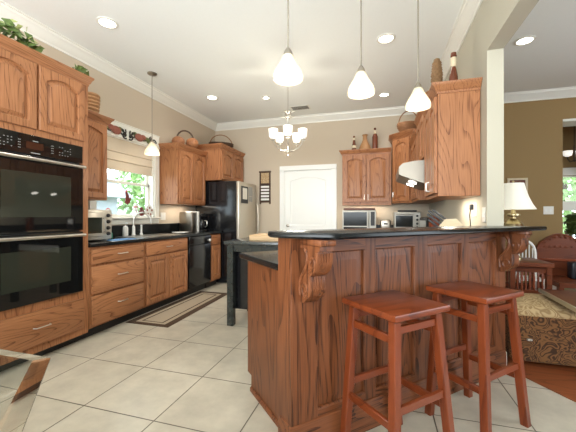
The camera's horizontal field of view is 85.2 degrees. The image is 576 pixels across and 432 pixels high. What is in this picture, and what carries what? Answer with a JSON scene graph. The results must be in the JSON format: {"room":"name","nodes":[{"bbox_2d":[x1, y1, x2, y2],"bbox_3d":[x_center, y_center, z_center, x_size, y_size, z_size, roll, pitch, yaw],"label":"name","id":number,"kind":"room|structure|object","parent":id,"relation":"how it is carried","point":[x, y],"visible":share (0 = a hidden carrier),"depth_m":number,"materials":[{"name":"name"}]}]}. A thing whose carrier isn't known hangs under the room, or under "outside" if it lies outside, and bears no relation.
{"room":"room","nodes":[
{"label":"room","id":0,"kind":"room"},
{"bbox_2d":[0,27,214,224],"bbox_3d":[-2.797,-0.355,2.361,0.140,3.060,8.950,0,0,16],"label":"wall","id":1,"kind":"structure","parent":0,"point":[120,102],"depth_m":4.47,"materials":[{"name":"beige paint"}]},
{"bbox_2d":[88,110,114,200],"bbox_3d":[-2.230,-0.637,3.352,0.380,0.924,0.548,0,0,16],"label":"upper cabinet","id":2,"kind":"object","parent":1,"relation":"attached to","point":[98,123],"visible":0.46,"depth_m":3.38,"materials":[{"name":"brown wood"}]},
{"bbox_2d":[88,91,99,112],"bbox_3d":[-2.206,-1.223,3.485,0.207,0.262,0.207,0,0,16],"label":"straw basket","id":3,"kind":"object","parent":2,"relation":"on","point":[93,98],"visible":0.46,"depth_m":3.43,"materials":[{"name":"brown wicker"}]},
{"bbox_2d":[89,120,160,224],"bbox_3d":[-2.210,-0.557,4.257,0.195,1.335,1.220,0,0,16],"label":"window","id":4,"kind":"structure","parent":1,"relation":"in","point":[151,185],"depth_m":4.54,"materials":[{"name":"white paint"}]},
{"bbox_2d":[125,190,130,204],"bbox_3d":[-2.220,-0.258,4.338,0.008,0.205,0.110,0,0,16],"label":"ornament","id":5,"kind":"object","parent":4,"relation":"attached to","point":[127,199],"visible":1,"depth_m":4.33,"materials":[{"name":"red paint"}]},
{"bbox_2d":[107,136,152,175],"bbox_3d":[-2.196,-0.806,4.253,0.040,0.413,0.976,0,0,16],"label":"roman shade","id":6,"kind":"object","parent":4,"relation":"attached to","point":[122,155],"visible":0.63,"depth_m":4.26,"materials":[{"name":"beige fabric"}]},
{"bbox_2d":[107,124,156,143],"bbox_3d":[-2.142,-1.097,4.195,0.030,0.152,1.125,0,0,16],"label":"scroll ornament","id":7,"kind":"object","parent":4,"relation":"attached to","point":[115,129],"visible":0.68,"depth_m":4.22,"materials":[{"name":"metal"}]},
{"bbox_2d":[111,125,120,134],"bbox_3d":[-2.197,-1.100,4.003,0.027,0.110,0.166,0,0,16],"label":"flower","id":8,"kind":"object","parent":7,"relation":"on","point":[115,129],"depth_m":3.99,"materials":[{"name":"red"}]},
{"bbox_2d":[135,133,142,141],"bbox_3d":[-2.084,-1.100,4.387,0.027,0.110,0.166,0,0,16],"label":"flower","id":9,"kind":"object","parent":7,"relation":"on","point":[139,137],"depth_m":4.37,"materials":[{"name":"red"}]},
{"bbox_2d":[132,203,138,216],"bbox_3d":[-2.135,-0.080,4.381,0.090,0.198,0.088,0,0,16],"label":"snowman figurine","id":10,"kind":"object","parent":4,"relation":"on","point":[135,208],"visible":0.93,"depth_m":4.36,"materials":[{"name":"white ceramic"}]},
{"bbox_2d":[145,205,152,216],"bbox_3d":[-2.054,-0.070,4.628,0.045,0.180,0.180,0,0,16],"label":"plate","id":11,"kind":"object","parent":4,"relation":"on","point":[148,209],"visible":0.88,"depth_m":4.63,"materials":[{"name":"white ceramic"}]},
{"bbox_2d":[112,223,178,235],"bbox_3d":[-2.118,0.190,4.360,0.026,0.140,2.545,0,0,16],"label":"backsplash","id":12,"kind":"structure","parent":1,"relation":"attached to","point":[117,230],"depth_m":4.58,"materials":[{"name":"black stone"}]},
{"bbox_2d":[160,212,165,219],"bbox_3d":[-1.965,0.005,4.925,0.008,0.120,0.120,0,0,16],"label":"wall outlet","id":13,"kind":"object","parent":1,"relation":"attached to","point":[162,215],"visible":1,"depth_m":4.92,"materials":[{"name":"plastic"}]},
{"bbox_2d":[158,142,207,205],"bbox_3d":[-1.698,-0.647,5.162,0.380,0.924,0.873,0,0,16],"label":"upper cabinet","id":14,"kind":"object","parent":1,"relation":"attached to","point":[182,166],"visible":1,"depth_m":4.84,"materials":[{"name":"brown wood"}]},
{"bbox_2d":[172,130,198,147],"bbox_3d":[-1.673,-1.253,5.100,0.429,0.295,0.197,0,0,-32],"label":"basket","id":15,"kind":"object","parent":14,"relation":"on","point":[192,142],"visible":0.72,"depth_m":5.07,"materials":[{"name":"orange wicker"}]},
{"bbox_2d":[172,136,198,147],"bbox_3d":[-1.673,-1.195,5.100,0.429,0.179,0.197,0,0,-32],"label":"bowl","id":16,"kind":"object","parent":15,"relation":"on","point":[192,142],"depth_m":5.07,"materials":[{"name":"orange ceramic"}]},
{"bbox_2d":[196,143,244,181],"bbox_3d":[-1.320,-0.937,5.912,0.680,0.624,0.982,0,0,16],"label":"upper cabinet","id":17,"kind":"object","parent":1,"relation":"attached to","point":[223,162],"visible":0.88,"depth_m":5.50,"materials":[{"name":"brown wood"}]},
{"bbox_2d":[209,135,233,147],"bbox_3d":[-1.253,-1.390,5.873,0.469,0.275,0.265,0,0,-19],"label":"basket","id":18,"kind":"object","parent":17,"relation":"on","point":[231,144],"visible":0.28,"depth_m":5.82,"materials":[{"name":"brown wicker"}]},
{"bbox_2d":[209,142,233,147],"bbox_3d":[-1.253,-1.308,5.873,0.469,0.111,0.265,0,0,-19],"label":"bowl","id":19,"kind":"object","parent":18,"relation":"on","point":[231,144],"depth_m":5.79,"materials":[{"name":"brown wicker"}]},
{"bbox_2d":[0,0,482,130],"bbox_3d":[-0.790,-1.823,1.697,4.085,0.125,8.810,0,0,16],"label":"trim","id":20,"kind":"structure","parent":1,"relation":"attached to","point":[469,9],"depth_m":3.89,"materials":[{"name":"white paint"}]},
{"bbox_2d":[2,0,575,126],"bbox_3d":[1.535,-1.935,2.701,8.280,0.100,12.350,0,0,16],"label":"ceiling","id":21,"kind":"structure","parent":0,"point":[231,51],"depth_m":3.44,"materials":[{"name":"paint"}]},
{"bbox_2d":[96,16,118,28],"bbox_3d":[-1.760,-1.879,3.051,0.194,0.010,0.194,0,0,16],"label":"recessed light","id":22,"kind":"object","parent":21,"relation":"in","point":[105,22],"visible":1,"depth_m":3.04,"materials":[{"name":"white paint"}]},
{"bbox_2d":[144,71,159,155],"bbox_3d":[-1.796,-1.347,4.135,0.189,1.074,0.189,0,0,16],"label":"pendant lamp","id":23,"kind":"object","parent":21,"relation":"hanging from","point":[151,150],"visible":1,"depth_m":4.10,"materials":[{"name":"white glass"}]},
{"bbox_2d":[206,95,217,99],"bbox_3d":[-1.205,-1.879,4.973,0.194,0.010,0.194,0,0,16],"label":"recessed light","id":24,"kind":"object","parent":21,"relation":"in","point":[210,97],"visible":1,"depth_m":4.97,"materials":[{"name":"white glass"}]},
{"bbox_2d":[273,0,302,85],"bbox_3d":[0.001,-1.283,1.571,0.151,1.202,0.151,0,0,16],"label":"pendant lamp","id":25,"kind":"object","parent":21,"relation":"hanging from","point":[288,72],"visible":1,"depth_m":1.55,"materials":[{"name":"white glass"}]},
{"bbox_2d":[269,110,306,154],"bbox_3d":[0.015,-1.329,3.996,0.476,1.109,0.489,0,0,16],"label":"chandelier","id":26,"kind":"object","parent":21,"relation":"hanging from","point":[276,136],"visible":0.98,"depth_m":3.93,"materials":[{"name":"white glass"}]},
{"bbox_2d":[289,105,310,110],"bbox_3d":[0.212,-1.879,5.431,0.340,0.011,0.200,0,0,16],"label":"ceiling vent","id":27,"kind":"object","parent":21,"relation":"in","point":[300,107],"visible":1,"depth_m":5.41,"materials":[{"name":"grey metal"}]},
{"bbox_2d":[347,0,374,99],"bbox_3d":[0.410,-1.283,1.759,0.151,1.202,0.151,0,0,16],"label":"pendant lamp","id":28,"kind":"object","parent":21,"relation":"hanging from","point":[361,87],"visible":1,"depth_m":1.75,"materials":[{"name":"white glass"}]},
{"bbox_2d":[378,92,389,96],"bbox_3d":[1.492,-1.879,4.856,0.174,0.010,0.174,0,0,16],"label":"recessed light","id":29,"kind":"object","parent":21,"relation":"in","point":[385,94],"visible":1,"depth_m":4.84,"materials":[{"name":"white glass"}]},
{"bbox_2d":[377,33,395,43],"bbox_3d":[1.040,-1.879,3.321,0.194,0.010,0.194,0,0,16],"label":"recessed light","id":30,"kind":"object","parent":21,"relation":"in","point":[385,38],"visible":1,"depth_m":3.32,"materials":[{"name":"white paint"}]},
{"bbox_2d":[405,0,430,111],"bbox_3d":[0.822,-1.283,1.978,0.151,1.202,0.151,0,0,16],"label":"pendant lamp","id":31,"kind":"object","parent":21,"relation":"hanging from","point":[418,101],"visible":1,"depth_m":1.97,"materials":[{"name":"white glass"}]},
{"bbox_2d":[514,35,535,45],"bbox_3d":[2.542,-1.879,3.359,0.194,0.010,0.194,0,0,16],"label":"recessed light","id":32,"kind":"object","parent":21,"relation":"in","point":[528,39],"visible":1,"depth_m":3.35,"materials":[{"name":"white glass"}]},
{"bbox_2d":[563,126,575,161],"bbox_3d":[5.257,-1.436,5.750,0.350,0.896,0.146,0,0,16],"label":"hanging lamp","id":33,"kind":"object","parent":21,"relation":"hanging from","point":[567,153],"visible":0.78,"depth_m":5.74,"materials":[{"name":"metal"}]},
{"bbox_2d":[23,282,575,431],"bbox_3d":[1.535,1.232,2.701,8.280,0.126,12.350,0,0,16],"label":"floor","id":34,"kind":"structure","parent":0,"point":[191,374],"depth_m":2.12,"materials":[{"name":"beige tile"}]},
{"bbox_2d":[0,349,50,431],"bbox_3d":[-1.510,0.795,0.233,1.855,0.760,1.796,0,0,16],"label":"glass table","id":35,"kind":"object","parent":34,"relation":"on","point":[21,374],"visible":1,"depth_m":0.77,"materials":[{"name":"white"}]},
{"bbox_2d":[0,34,93,355],"bbox_3d":[-2.291,-0.067,2.612,0.682,2.484,0.968,0,0,16],"label":"tall cabinet","id":36,"kind":"object","parent":34,"relation":"on","point":[41,95],"visible":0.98,"depth_m":2.56,"materials":[{"name":"brown wood"}]},
{"bbox_2d":[0,18,44,52],"bbox_3d":[-2.115,-1.405,2.386,0.144,0.227,0.467,0,0,16],"label":"trailing ivy","id":37,"kind":"object","parent":36,"relation":"on","point":[9,24],"visible":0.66,"depth_m":2.41,"materials":[{"name":"green plant"}]},
{"bbox_2d":[0,128,85,311],"bbox_3d":[-2.236,0.028,2.576,0.636,1.327,0.774,0,0,16],"label":"double wall oven","id":38,"kind":"object","parent":36,"relation":"in","point":[41,179],"visible":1,"depth_m":2.50,"materials":[{"name":"black glass"}]},
{"bbox_2d":[72,64,88,75],"bbox_3d":[-1.968,-1.379,2.967,0.145,0.114,0.160,0,0,-34],"label":"trailing ivy","id":39,"kind":"object","parent":36,"relation":"on","point":[82,69],"visible":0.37,"depth_m":2.95,"materials":[{"name":"green plant"}]},
{"bbox_2d":[82,242,143,338],"bbox_3d":[-2.062,0.738,3.389,0.682,0.875,0.713,0,0,16],"label":"base cabinet","id":40,"kind":"object","parent":34,"relation":"on","point":[115,272],"visible":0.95,"depth_m":3.22,"materials":[{"name":"brown wood"}]},
{"bbox_2d":[138,237,187,315],"bbox_3d":[-1.838,0.738,4.150,0.682,0.875,0.865,0,0,16],"label":"base cabinet","id":41,"kind":"object","parent":34,"relation":"on","point":[165,281],"visible":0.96,"depth_m":4.00,"materials":[{"name":"brown wood"}]},
{"bbox_2d":[88,223,221,247],"bbox_3d":[-1.816,0.209,4.271,0.656,0.179,2.545,0,0,16],"label":"countertop","id":42,"kind":"structure","parent":41,"relation":"on","point":[117,230],"depth_m":4.25,"materials":[{"name":"black stone"}]},
{"bbox_2d":[88,209,111,240],"bbox_3d":[-2.078,0.097,3.236,0.387,0.325,0.345,0,0,16],"label":"toaster oven","id":43,"kind":"object","parent":42,"relation":"on","point":[99,221],"visible":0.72,"depth_m":3.20,"materials":[{"name":"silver metal"}]},
{"bbox_2d":[107,238,135,240],"bbox_3d":[-1.823,0.256,3.424,0.150,0.008,0.300,0,0,16],"label":"cloth","id":44,"kind":"object","parent":42,"relation":"on","point":[121,238],"visible":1,"depth_m":3.35,"materials":[{"name":"blue fabric"}]},
{"bbox_2d":[123,223,127,235],"bbox_3d":[-2.088,0.174,4.024,0.065,0.170,0.064,0,0,-28],"label":"soap dispenser","id":45,"kind":"object","parent":42,"relation":"on","point":[125,228],"visible":0.9,"depth_m":4.00,"materials":[{"name":"white plastic"}]},
{"bbox_2d":[132,212,151,234],"bbox_3d":[-1.946,0.102,4.207,0.248,0.315,0.187,0,0,16],"label":"kitchen faucet","id":46,"kind":"object","parent":42,"relation":"on","point":[147,214],"visible":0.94,"depth_m":4.17,"materials":[{"name":"silver metal"}]},
{"bbox_2d":[118,233,178,237],"bbox_3d":[-1.815,0.256,4.141,0.400,0.007,0.760,0,0,16],"label":"sink basin","id":47,"kind":"object","parent":42,"relation":"in","point":[156,234],"visible":0.94,"depth_m":4.06,"materials":[{"name":"silver metal"}]},
{"bbox_2d":[179,211,207,231],"bbox_3d":[-1.570,0.092,5.257,0.339,0.335,0.360,0,0,16],"label":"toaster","id":48,"kind":"object","parent":42,"relation":"on","point":[191,221],"visible":0.98,"depth_m":5.12,"materials":[{"name":"silver metal"}]},
{"bbox_2d":[125,291,226,327],"bbox_3d":[-1.314,1.171,4.087,0.550,0.007,1.500,0,0,16],"label":"runner rug","id":49,"kind":"object","parent":34,"relation":"on","point":[170,314],"visible":0.95,"depth_m":3.87,"materials":[{"name":"beige fabric"}]},
{"bbox_2d":[183,235,210,296],"bbox_3d":[-1.610,0.739,4.859,0.628,0.872,0.610,0,0,16],"label":"dishwasher","id":50,"kind":"object","parent":34,"relation":"on","point":[198,247],"visible":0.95,"depth_m":4.74,"materials":[{"name":"black metal"}]},
{"bbox_2d":[205,234,220,287],"bbox_3d":[-1.506,0.738,5.330,0.652,0.875,0.335,0,0,16],"label":"base cabinet","id":51,"kind":"object","parent":34,"relation":"on","point":[215,238],"visible":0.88,"depth_m":5.23,"materials":[{"name":"brown wood"}]},
{"bbox_2d":[195,181,258,282],"bbox_3d":[-1.106,0.275,5.819,0.922,1.760,0.760,0,0,16],"label":"refrigerator","id":52,"kind":"object","parent":34,"relation":"on","point":[223,208],"visible":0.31,"depth_m":5.44,"materials":[{"name":"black metal"}]},
{"bbox_2d":[241,186,247,203],"bbox_3d":[-0.767,-0.375,5.553,0.008,0.300,0.280,0,0,16],"label":"memo board","id":53,"kind":"object","parent":52,"relation":"attached to","point":[244,190],"visible":1,"depth_m":5.53,"materials":[{"name":"beige paper"}]},
{"bbox_2d":[224,237,277,325],"bbox_3d":[0.010,0.720,3.468,1.250,0.910,0.660,0,0,16],"label":"work table","id":54,"kind":"object","parent":34,"relation":"on","point":[237,267],"visible":0.34,"depth_m":3.35,"materials":[{"name":"black paint"}]},
{"bbox_2d":[249,233,277,240],"bbox_3d":[0.011,0.234,3.437,0.800,0.060,0.340,0,0,16],"label":"cutting board","id":55,"kind":"object","parent":54,"relation":"on","point":[261,236],"visible":0.44,"depth_m":3.35,"materials":[{"name":"brown wood"}]},
{"bbox_2d":[248,261,277,426],"bbox_3d":[0.503,0.738,2.276,1.498,0.875,0.618,0,0,-29],"label":"base cabinet","id":56,"kind":"object","parent":34,"relation":"on","point":[262,280],"visible":0.16,"depth_m":1.93,"materials":[{"name":"brown wood"}]},
{"bbox_2d":[239,225,392,270],"bbox_3d":[0.962,0.227,3.550,1.760,0.144,4.225,0,0,16],"label":"countertop","id":57,"kind":"structure","parent":56,"relation":"on","point":[269,259],"depth_m":2.01,"materials":[{"name":"black stone"}]},
{"bbox_2d":[239,250,277,270],"bbox_3d":[0.962,0.280,3.550,1.760,0.039,4.225,0,0,16],"label":"countertop","id":58,"kind":"structure","parent":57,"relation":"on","point":[269,259],"depth_m":2.01,"materials":[{"name":"black stone"}]},
{"bbox_2d":[342,210,375,228],"bbox_3d":[1.231,0.082,5.386,0.550,0.355,0.412,0,0,16],"label":"microwave","id":59,"kind":"object","parent":57,"relation":"on","point":[351,219],"visible":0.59,"depth_m":5.22,"materials":[{"name":"silver metal"}]},
{"bbox_2d":[343,208,374,209],"bbox_3d":[1.235,-0.114,5.401,0.520,0.035,0.300,0,0,16],"label":"wooden tray","id":60,"kind":"object","parent":59,"relation":"on","point":[344,208],"visible":0.82,"depth_m":5.26,"materials":[{"name":"brown wood"}]},
{"bbox_2d":[380,219,390,227],"bbox_3d":[1.623,0.160,5.215,0.178,0.200,0.286,0,0,16],"label":"toaster","id":61,"kind":"object","parent":57,"relation":"on","point":[384,223],"visible":0.56,"depth_m":5.10,"materials":[{"name":"silver metal"}]},
{"bbox_2d":[393,212,420,227],"bbox_3d":[1.934,0.097,5.101,0.400,0.325,0.361,0,0,16],"label":"toaster oven","id":62,"kind":"object","parent":57,"relation":"on","point":[400,219],"visible":0.7,"depth_m":4.96,"materials":[{"name":"silver metal"}]},
{"bbox_2d":[420,217,428,226],"bbox_3d":[1.902,0.140,4.339,0.122,0.240,0.120,0,0,-34],"label":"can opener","id":63,"kind":"object","parent":57,"relation":"on","point":[424,222],"visible":0.48,"depth_m":4.29,"materials":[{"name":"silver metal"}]},
{"bbox_2d":[429,216,439,226],"bbox_3d":[1.691,0.122,3.620,0.120,0.275,0.118,0,0,16],"label":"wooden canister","id":64,"kind":"object","parent":57,"relation":"on","point":[430,224],"visible":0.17,"depth_m":3.58,"materials":[{"name":"brown wood"}]},
{"bbox_2d":[340,290,454,431],"bbox_3d":[0.530,0.798,1.542,0.425,0.754,0.380,0,0,-29],"label":"bar stool","id":65,"kind":"object","parent":34,"relation":"on","point":[396,307],"visible":1,"depth_m":1.48,"materials":[{"name":"brown wood"}]},
{"bbox_2d":[278,231,531,431],"bbox_3d":[0.846,0.640,1.929,1.900,1.069,0.315,0,0,-29],"label":"breakfast bar","id":66,"kind":"object","parent":34,"relation":"on","point":[314,275],"visible":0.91,"depth_m":1.72,"materials":[{"name":"brown wood"}]},
{"bbox_2d":[268,226,546,239],"bbox_3d":[0.896,0.091,1.965,2.138,0.030,0.363,0,0,-29],"label":"countertop","id":67,"kind":"structure","parent":66,"relation":"on","point":[359,233],"depth_m":1.64,"materials":[{"name":"black stone"}]},
{"bbox_2d":[425,280,530,431],"bbox_3d":[1.086,0.798,1.817,0.425,0.754,0.380,0,0,-29],"label":"bar stool","id":68,"kind":"object","parent":34,"relation":"on","point":[482,296],"visible":0.94,"depth_m":1.75,"materials":[{"name":"brown wood"}]},
{"bbox_2d":[505,257,554,293],"bbox_3d":[2.510,0.819,3.358,0.380,0.700,0.460,0,0,16],"label":"end table","id":69,"kind":"object","parent":34,"relation":"on","point":[530,265],"visible":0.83,"depth_m":3.17,"materials":[{"name":"brown wood"}]},
{"bbox_2d":[504,180,536,259],"bbox_3d":[2.470,0.038,3.432,0.410,0.860,0.410,0,0,16],"label":"table lamp","id":70,"kind":"object","parent":69,"relation":"on","point":[516,197],"visible":0.63,"depth_m":3.33,"materials":[{"name":"white fabric"}]},
{"bbox_2d":[505,286,536,289],"bbox_3d":[2.510,0.809,3.356,0.340,0.040,0.395,0,0,16],"label":"shelf","id":71,"kind":"object","parent":69,"relation":"attached to","point":[519,287],"depth_m":3.45,"materials":[{"name":"brown wood"}]},
{"bbox_2d":[516,241,544,288],"bbox_3d":[2.945,0.732,3.845,0.280,0.874,0.240,0,0,16],"label":"chair","id":72,"kind":"object","parent":34,"relation":"on","point":[530,243],"visible":0.23,"depth_m":3.90,"materials":[{"name":"wood"}]},
{"bbox_2d":[505,293,575,366],"bbox_3d":[2.260,0.930,2.631,0.874,0.478,0.589,0,0,16],"label":"ottoman","id":73,"kind":"object","parent":34,"relation":"on","point":[547,327],"visible":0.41,"depth_m":2.43,"materials":[{"name":"brown fabric"}]},
{"bbox_2d":[505,293,575,319],"bbox_3d":[2.261,0.738,2.634,0.874,0.093,0.584,0,0,16],"label":"cushion","id":74,"kind":"object","parent":73,"relation":"on","point":[529,306],"depth_m":2.46,"materials":[{"name":"beige fabric"}]},
{"bbox_2d":[535,233,575,289],"bbox_3d":[3.845,0.694,3.572,1.540,0.950,0.565,0,0,16],"label":"settee","id":75,"kind":"object","parent":34,"relation":"on","point":[559,249],"visible":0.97,"depth_m":3.94,"materials":[{"name":"red leather"}]},
{"bbox_2d":[567,261,575,278],"bbox_3d":[3.583,0.647,3.674,0.460,0.200,0.128,0,0,16],"label":"throw pillow","id":76,"kind":"object","parent":75,"relation":"on","point":[571,265],"visible":1,"depth_m":3.70,"materials":[{"name":"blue fabric"}]},
{"bbox_2d":[538,288,575,312],"bbox_3d":[2.544,0.902,2.273,1.022,0.534,0.742,0,0,16],"label":"table","id":77,"kind":"object","parent":34,"relation":"on","point":[567,298],"visible":1,"depth_m":2.48,"materials":[{"name":"brown wood"}]},
{"bbox_2d":[563,212,575,238],"bbox_3d":[5.692,0.543,6.193,0.401,1.251,0.408,0,0,-7],"label":"potted plant","id":78,"kind":"object","parent":34,"relation":"on","point":[571,219],"visible":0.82,"depth_m":6.19,"materials":[{"name":"green plant"}]},
{"bbox_2d":[215,114,428,233],"bbox_3d":[0.473,-0.355,5.990,4.085,3.060,0.140,0,0,16],"label":"wall","id":79,"kind":"structure","parent":0,"point":[323,142],"depth_m":5.94,"materials":[{"name":"beige paint"}]},
{"bbox_2d":[259,171,270,203],"bbox_3d":[-0.454,-0.560,6.171,0.245,0.650,0.034,0,0,16],"label":"rack","id":80,"kind":"object","parent":79,"relation":"attached to","point":[264,176],"visible":1,"depth_m":6.17,"materials":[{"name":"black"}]},
{"bbox_2d":[261,173,268,182],"bbox_3d":[-0.450,-0.750,6.182,0.173,0.208,0.012,0,0,16],"label":"picture","id":81,"kind":"object","parent":80,"relation":"attached to","point":[264,176],"depth_m":6.18},
{"bbox_2d":[280,164,336,229],"bbox_3d":[0.382,0.105,5.981,1.105,2.140,0.168,0,0,16],"label":"door","id":82,"kind":"structure","parent":79,"relation":"in","point":[308,195],"depth_m":5.96,"materials":[{"name":"white paint"}]},
{"bbox_2d":[339,147,391,204],"bbox_3d":[1.344,-0.657,5.458,0.864,0.949,0.382,0,0,16],"label":"upper cabinet","id":83,"kind":"object","parent":79,"relation":"attached to","point":[366,173],"visible":1,"depth_m":5.30,"materials":[{"name":"brown wood"}]},
{"bbox_2d":[359,134,370,148],"bbox_3d":[1.342,-1.276,5.463,0.226,0.285,0.223,0,0,16],"label":"decorative bottle","id":84,"kind":"object","parent":83,"relation":"on","point":[364,145],"visible":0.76,"depth_m":5.41,"materials":[{"name":"beige ceramic"}]},
{"bbox_2d":[372,128,377,147],"bbox_3d":[1.505,-1.331,5.415,0.096,0.395,0.094,0,0,16],"label":"decorative bottle","id":85,"kind":"object","parent":83,"relation":"on","point":[374,137],"visible":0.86,"depth_m":5.38,"materials":[{"name":"brown glass"}]},
{"bbox_2d":[388,128,433,203],"bbox_3d":[1.998,-0.775,5.120,0.661,1.134,0.661,0,0,16],"label":"upper cabinet","id":86,"kind":"object","parent":79,"relation":"attached to","point":[401,149],"visible":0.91,"depth_m":5.03,"materials":[{"name":"brown wood"}]},
{"bbox_2d":[397,111,416,131],"bbox_3d":[1.935,-1.522,5.018,0.370,0.339,0.289,0,0,6],"label":"wicker basket","id":87,"kind":"object","parent":86,"relation":"on","point":[405,125],"visible":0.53,"depth_m":4.92,"materials":[{"name":"brown wicker"}]},
{"bbox_2d":[397,121,416,131],"bbox_3d":[1.935,-1.420,5.018,0.370,0.134,0.289,0,0,6],"label":"bowl","id":88,"kind":"object","parent":87,"relation":"on","point":[405,125],"depth_m":4.92,"materials":[{"name":"brown wicker"}]},
{"bbox_2d":[440,219,462,225],"bbox_3d":[1.442,0.142,2.775,0.220,0.235,0.110,0,0,28],"label":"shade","id":89,"kind":"object","parent":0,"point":[447,222],"visible":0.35,"depth_m":2.72,"materials":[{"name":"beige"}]},
{"bbox_2d":[428,210,442,221],"bbox_3d":[1.322,-0.002,2.800,0.126,0.105,0.033,0,0,28],"label":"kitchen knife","id":90,"kind":"object","parent":89,"relation":"in","point":[429,211],"visible":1,"depth_m":2.79,"materials":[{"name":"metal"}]},
{"bbox_2d":[429,0,538,225],"bbox_3d":[1.244,-0.355,1.171,0.115,3.060,8.950,0,0,16],"label":"wall","id":91,"kind":"structure","parent":0,"point":[481,52],"depth_m":2.45,"materials":[{"name":"beige paint"}]},
{"bbox_2d":[414,111,424,160],"bbox_3d":[1.725,-0.922,3.691,0.377,0.614,0.755,0,0,16],"label":"upper cabinet","id":92,"kind":"object","parent":91,"relation":"attached to","point":[419,120],"visible":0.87,"depth_m":3.71,"materials":[{"name":"brown wood"}]},
{"bbox_2d":[396,160,423,189],"bbox_3d":[1.617,-0.470,3.720,0.600,0.270,0.740,0,0,16],"label":"range hood","id":93,"kind":"object","parent":92,"relation":"attached to","point":[411,174],"visible":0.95,"depth_m":3.42,"materials":[{"name":"metal"}]},
{"bbox_2d":[409,130,441,202],"bbox_3d":[1.943,-0.670,4.432,0.377,0.924,0.780,0,0,16],"label":"upper cabinet","id":94,"kind":"object","parent":91,"relation":"attached to","point":[417,195],"visible":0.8,"depth_m":4.32,"materials":[{"name":"brown wood"}]},
{"bbox_2d":[421,77,481,199],"bbox_3d":[1.510,-0.652,2.965,0.379,0.964,0.749,0,0,16],"label":"upper cabinet","id":95,"kind":"object","parent":91,"relation":"attached to","point":[452,120],"visible":0.98,"depth_m":2.66,"materials":[{"name":"brown wood"}]},
{"bbox_2d":[431,58,442,83],"bbox_3d":[1.409,-1.316,2.963,0.106,0.360,0.110,0,0,-14],"label":"pod","id":96,"kind":"object","parent":95,"relation":"on","point":[436,73],"visible":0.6,"depth_m":2.93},
{"bbox_2d":[449,52,457,80],"bbox_3d":[1.469,-1.294,2.778,0.080,0.315,0.078,0,0,16],"label":"decorative bottle","id":97,"kind":"object","parent":95,"relation":"on","point":[453,61],"visible":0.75,"depth_m":2.76,"materials":[{"name":"brown glass"}]},
{"bbox_2d":[469,203,476,225],"bbox_3d":[1.634,0.055,2.771,0.039,0.341,0.120,0,0,16],"label":"wall outlet","id":98,"kind":"object","parent":91,"relation":"attached to","point":[473,206],"visible":0.86,"depth_m":2.79,"materials":[{"name":"plastic"}]},
{"bbox_2d":[482,207,485,221],"bbox_3d":[1.574,-0.010,2.523,0.014,0.120,0.070,0,0,16],"label":"light switch","id":99,"kind":"object","parent":91,"relation":"attached to","point":[483,208],"visible":1,"depth_m":2.50,"materials":[{"name":"plastic"}]},
{"bbox_2d":[504,97,575,282],"bbox_3d":[4.336,-0.355,4.780,3.780,3.060,0.320,0,0,16],"label":"wall","id":100,"kind":"structure","parent":0,"point":[533,130],"depth_m":4.77,"materials":[{"name":"beige paint"}]},
{"bbox_2d":[507,178,527,192],"bbox_3d":[3.545,-0.385,4.836,0.270,0.400,0.020,0,0,16],"label":"picture frame","id":101,"kind":"object","parent":100,"relation":"attached to","point":[509,180],"visible":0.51,"depth_m":4.82,"materials":[{"name":"brown wood"}]},
{"bbox_2d":[510,180,524,182],"bbox_3d":[3.546,-0.385,4.841,0.210,0.340,0.008,0,0,16],"label":"print","id":102,"kind":"object","parent":101,"relation":"attached to","point":[516,181],"depth_m":4.83,"materials":[{"name":"brown paper"}]},
{"bbox_2d":[504,86,575,102],"bbox_3d":[4.276,-1.823,4.576,3.780,0.125,0.105,0,0,16],"label":"trim","id":103,"kind":"structure","parent":100,"relation":"attached to","point":[565,92],"depth_m":4.71,"materials":[{"name":"white paint"}]},
{"bbox_2d":[543,206,553,213],"bbox_3d":[3.934,-0.085,4.725,0.130,0.120,0.012,0,0,16],"label":"light switch","id":104,"kind":"object","parent":100,"relation":"attached to","point":[546,209],"visible":1,"depth_m":4.72,"materials":[{"name":"plastic"}]},
{"bbox_2d":[563,118,575,126],"bbox_3d":[5.151,-1.427,4.539,2.080,0.034,0.342,0,0,16],"label":"trim","id":105,"kind":"structure","parent":100,"relation":"attached to","point":[566,122],"depth_m":4.72,"materials":[{"name":"white paint"}]},
{"bbox_2d":[563,126,575,175],"bbox_3d":[4.822,-0.355,5.935,3.500,3.060,2.170,0,0,16],"label":"wall","id":106,"kind":"structure","parent":0,"point":[568,132],"depth_m":6.59,"materials":[{"name":"beige paint"}]},
{"bbox_2d":[563,167,575,236],"bbox_3d":[6.220,-0.120,6.524,1.090,1.790,0.130,0,0,16],"label":"window","id":107,"kind":"structure","parent":106,"relation":"in","point":[567,205],"depth_m":6.61,"materials":[{"name":"white paint"}]},
{"label":"outside","id":108,"kind":"structure","parent":0,"visible":0},
{"bbox_3d":[8.608,1.400,10.653,9.500,0.150,6.700,0,0,16],"label":"garden","id":109,"kind":"object","parent":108,"visible":0},
{"bbox_2d":[563,177,575,235],"bbox_3d":[7.778,-0.684,8.739,2.348,3.728,2.463,0,0,16],"label":"tree","id":110,"kind":"object","parent":109,"relation":"on","point":[566,193],"visible":0.07,"depth_m":8.28,"materials":[{"name":"green plant"}]},
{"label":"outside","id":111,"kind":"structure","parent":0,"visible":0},
{"bbox_3d":[-7.030,1.400,7.281,10.400,0.150,18.000,0,0,16],"label":"lawn","id":112,"kind":"structure","parent":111,"visible":0},
{"bbox_2d":[97,173,133,213],"bbox_3d":[-7.411,-0.775,7.758,3.000,3.900,6.300,0,0,16],"label":"house","id":113,"kind":"structure","parent":112,"relation":"on","point":[115,191],"depth_m":9.69,"materials":[{"name":"grey"}]},
{"bbox_2d":[114,171,144,213],"bbox_3d":[-5.151,-0.709,11.531,2.257,3.779,2.495,0,0,16],"label":"tree","id":114,"kind":"object","parent":112,"relation":"on","point":[135,191],"visible":0.17,"depth_m":10.93,"materials":[{"name":"green plant"}]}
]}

